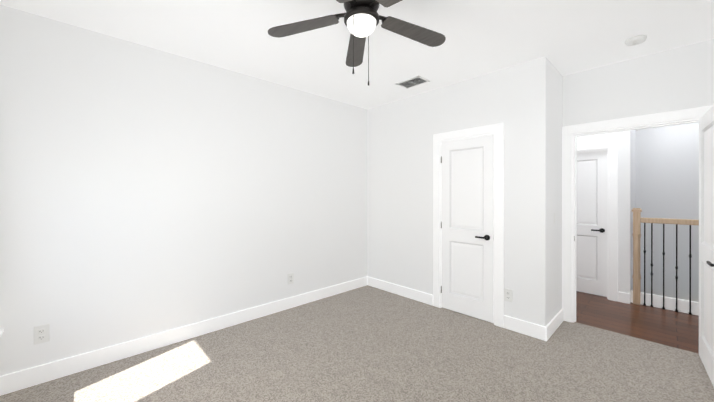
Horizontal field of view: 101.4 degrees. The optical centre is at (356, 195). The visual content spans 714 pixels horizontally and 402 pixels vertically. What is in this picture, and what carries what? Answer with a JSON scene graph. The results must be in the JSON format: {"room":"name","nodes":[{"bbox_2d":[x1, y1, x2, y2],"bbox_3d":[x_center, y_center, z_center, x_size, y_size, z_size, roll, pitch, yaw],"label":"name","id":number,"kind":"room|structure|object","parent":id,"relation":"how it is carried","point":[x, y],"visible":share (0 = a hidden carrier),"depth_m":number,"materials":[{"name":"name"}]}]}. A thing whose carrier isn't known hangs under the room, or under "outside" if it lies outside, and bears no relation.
{"room":"empty bedroom","nodes":[
{"label":"empty bedroom","id":0,"kind":"room"},
{"bbox_2d":[0,5,366,375],"bbox_3d":[-1.020,0.079,3.535,4.500,2.840,0.120,0,0,-43],"label":"wall","id":1,"kind":"structure","parent":0,"point":[145,191],"depth_m":2.65,"materials":[{"name":"white paint"}]},
{"bbox_2d":[34,324,49,344],"bbox_3d":[-2.356,1.036,2.183,0.081,0.132,0.011,0,0,-43],"label":"electrical outlet","id":2,"kind":"object","parent":1,"relation":"attached to","point":[41,333],"visible":1,"depth_m":2.18,"materials":[{"name":"white plastic"}]},
{"bbox_2d":[0,276,367,395],"bbox_3d":[-1.177,1.332,3.295,3.700,0.135,0.016,0,0,-43],"label":"baseboard","id":3,"kind":"structure","parent":1,"relation":"attached to","point":[26,378],"depth_m":2.64,"materials":[{"name":"white wood"}]},
{"bbox_2d":[288,273,293,283],"bbox_3d":[-0.823,1.034,3.633,0.080,0.132,0.011,0,0,-43],"label":"electrical outlet","id":4,"kind":"object","parent":1,"relation":"attached to","point":[290,278],"visible":1,"depth_m":3.63,"materials":[{"name":"white plastic"}]},
{"bbox_2d":[0,285,713,401],"bbox_3d":[0.271,1.426,2.198,4.535,0.050,3.840,0,0,-43],"label":"floor carpet","id":5,"kind":"object","parent":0,"point":[366,343],"visible":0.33,"depth_m":2.41,"materials":[{"name":"grey carpet"}]},
{"bbox_2d":[0,0,713,109],"bbox_3d":[1.778,-1.380,2.932,7.740,0.080,4.840,0,0,-43],"label":"ceiling","id":6,"kind":"structure","parent":0,"point":[564,37],"depth_m":2.45,"materials":[{"name":"white paint"}]},
{"bbox_2d":[268,0,445,85],"bbox_3d":[0.058,-1.031,1.788,1.218,0.615,1.176,0,0,-43],"label":"ceiling fan","id":7,"kind":"object","parent":6,"relation":"hanging from","point":[362,18],"visible":1,"depth_m":1.90,"materials":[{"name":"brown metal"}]},
{"bbox_2d":[396,76,429,88],"bbox_3d":[0.659,-1.335,3.466,0.232,0.012,0.335,0,0,-43],"label":"ceiling vent","id":8,"kind":"object","parent":6,"relation":"in","point":[413,82],"visible":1,"depth_m":3.45,"materials":[{"name":"grey metal"}]},
{"bbox_2d":[625,35,646,45],"bbox_3d":[2.389,-1.320,2.505,0.136,0.039,0.136,0,0,-43],"label":"smoke detector","id":9,"kind":"object","parent":6,"relation":"attached to","point":[635,40],"visible":0.98,"depth_m":2.48,"materials":[{"name":"white plastic"}]},
{"bbox_2d":[367,56,548,326],"bbox_3d":[1.033,0.079,3.736,0.120,2.840,2.410,0,0,-43],"label":"wall","id":10,"kind":"structure","parent":0,"point":[513,99],"depth_m":3.43,"materials":[{"name":"white paint"}]},
{"bbox_2d":[368,277,432,305],"bbox_3d":[0.572,1.331,4.127,0.016,0.135,1.150,0,0,-43],"label":"baseboard","id":11,"kind":"structure","parent":10,"relation":"attached to","point":[410,293],"depth_m":4.05,"materials":[{"name":"white wood"}]},
{"bbox_2d":[441,135,493,322],"bbox_3d":[1.277,0.365,3.418,0.143,2.050,0.636,0,0,-43],"label":"closet door","id":12,"kind":"structure","parent":10,"relation":"in","point":[467,227],"depth_m":3.38,"materials":[{"name":"white painted wood"},{"name":"black iron"}]},
{"bbox_2d":[433,123,503,327],"bbox_3d":[1.303,0.315,3.438,0.138,2.169,0.843,0,0,-43],"label":"door frame","id":13,"kind":"structure","parent":10,"relation":"attached to","point":[496,131],"depth_m":3.17,"materials":[{"name":"white wood"}]},
{"bbox_2d":[504,288,511,301],"bbox_3d":[1.584,1.045,3.061,0.011,0.132,0.081,0,0,-43],"label":"electrical outlet","id":14,"kind":"object","parent":10,"relation":"attached to","point":[508,295],"visible":1,"depth_m":3.06,"materials":[{"name":"white plastic"}]},
{"bbox_2d":[504,315,543,339],"bbox_3d":[1.679,1.333,2.956,0.016,0.135,0.365,0,0,-43],"label":"baseboard","id":15,"kind":"structure","parent":10,"relation":"attached to","point":[517,325],"depth_m":2.94,"materials":[{"name":"white wood"}]},
{"bbox_2d":[549,61,562,321],"bbox_3d":[2.067,0.080,3.138,0.560,2.840,0.120,0,0,-43],"label":"wall","id":16,"kind":"structure","parent":0,"point":[555,172],"depth_m":3.08,"materials":[{"name":"white paint"}]},
{"bbox_2d":[544,308,563,340],"bbox_3d":[2.064,1.333,3.043,0.696,0.135,0.016,0,0,-43],"label":"baseboard","id":17,"kind":"structure","parent":16,"relation":"attached to","point":[551,327],"depth_m":2.97,"materials":[{"name":"white wood"}]},
{"bbox_2d":[577,130,630,302],"bbox_3d":[2.959,0.078,4.611,0.120,2.840,1.985,0,0,-43],"label":"wall","id":18,"kind":"structure","parent":0,"point":[623,138],"depth_m":3.90,"materials":[{"name":"white paint"}]},
{"bbox_2d":[576,151,606,296],"bbox_3d":[3.225,0.393,4.390,0.143,2.050,0.841,0,0,-43],"label":"hall door","id":19,"kind":"structure","parent":18,"relation":"in","point":[591,257],"depth_m":4.21,"materials":[{"name":"white painted wood"},{"name":"black iron"}]},
{"bbox_2d":[577,140,617,301],"bbox_3d":[3.191,0.344,4.353,0.138,2.169,1.048,0,0,-43],"label":"door frame","id":20,"kind":"structure","parent":18,"relation":"attached to","point":[610,148],"depth_m":3.97,"materials":[{"name":"white wood"}]},
{"bbox_2d":[631,130,635,290],"bbox_3d":[3.963,0.079,4.277,0.880,2.840,0.120,0,0,-43],"label":"wall","id":21,"kind":"structure","parent":0,"point":[633,168],"depth_m":4.12,"materials":[{"name":"white paint"}]},
{"bbox_2d":[576,291,698,353],"bbox_3d":[3.662,1.454,4.098,3.005,0.050,3.940,0,0,-43],"label":"floor","id":22,"kind":"structure","parent":0,"point":[678,330],"depth_m":3.34,"materials":[{"name":"brown wood"}]},
{"bbox_2d":[631,208,698,315],"bbox_3d":[4.240,0.799,3.277,0.112,1.262,1.715,0,0,-43],"label":"stair rail","id":23,"kind":"object","parent":22,"relation":"on","point":[676,304],"visible":0.85,"depth_m":3.74,"materials":[{"name":"brown wood"}]},
{"bbox_2d":[563,39,713,126],"bbox_3d":[2.239,0.080,3.452,0.120,2.840,4.720,0,0,-43],"label":"wall","id":24,"kind":"structure","parent":0,"point":[679,78],"depth_m":2.81,"materials":[{"name":"white paint"}]},
{"bbox_2d":[562,106,711,322],"bbox_3d":[2.747,0.316,2.914,0.156,2.169,1.142,0,0,-43],"label":"door frame","id":25,"kind":"structure","parent":24,"relation":"attached to","point":[571,134],"depth_m":3.22,"materials":[{"name":"white wood"}]},
{"bbox_2d":[699,105,713,386],"bbox_3d":[2.693,0.366,2.208,0.143,2.050,0.931,0,0,43],"label":"entry door","id":26,"kind":"structure","parent":24,"relation":"in","point":[706,237],"depth_m":2.33,"materials":[{"name":"white wood"}]},
{"bbox_2d":[636,122,698,301],"bbox_3d":[4.915,0.079,3.998,0.120,2.840,1.835,0,0,-43],"label":"wall","id":27,"kind":"structure","parent":0,"point":[667,171],"depth_m":4.28,"materials":[{"name":"white paint"}]}
]}

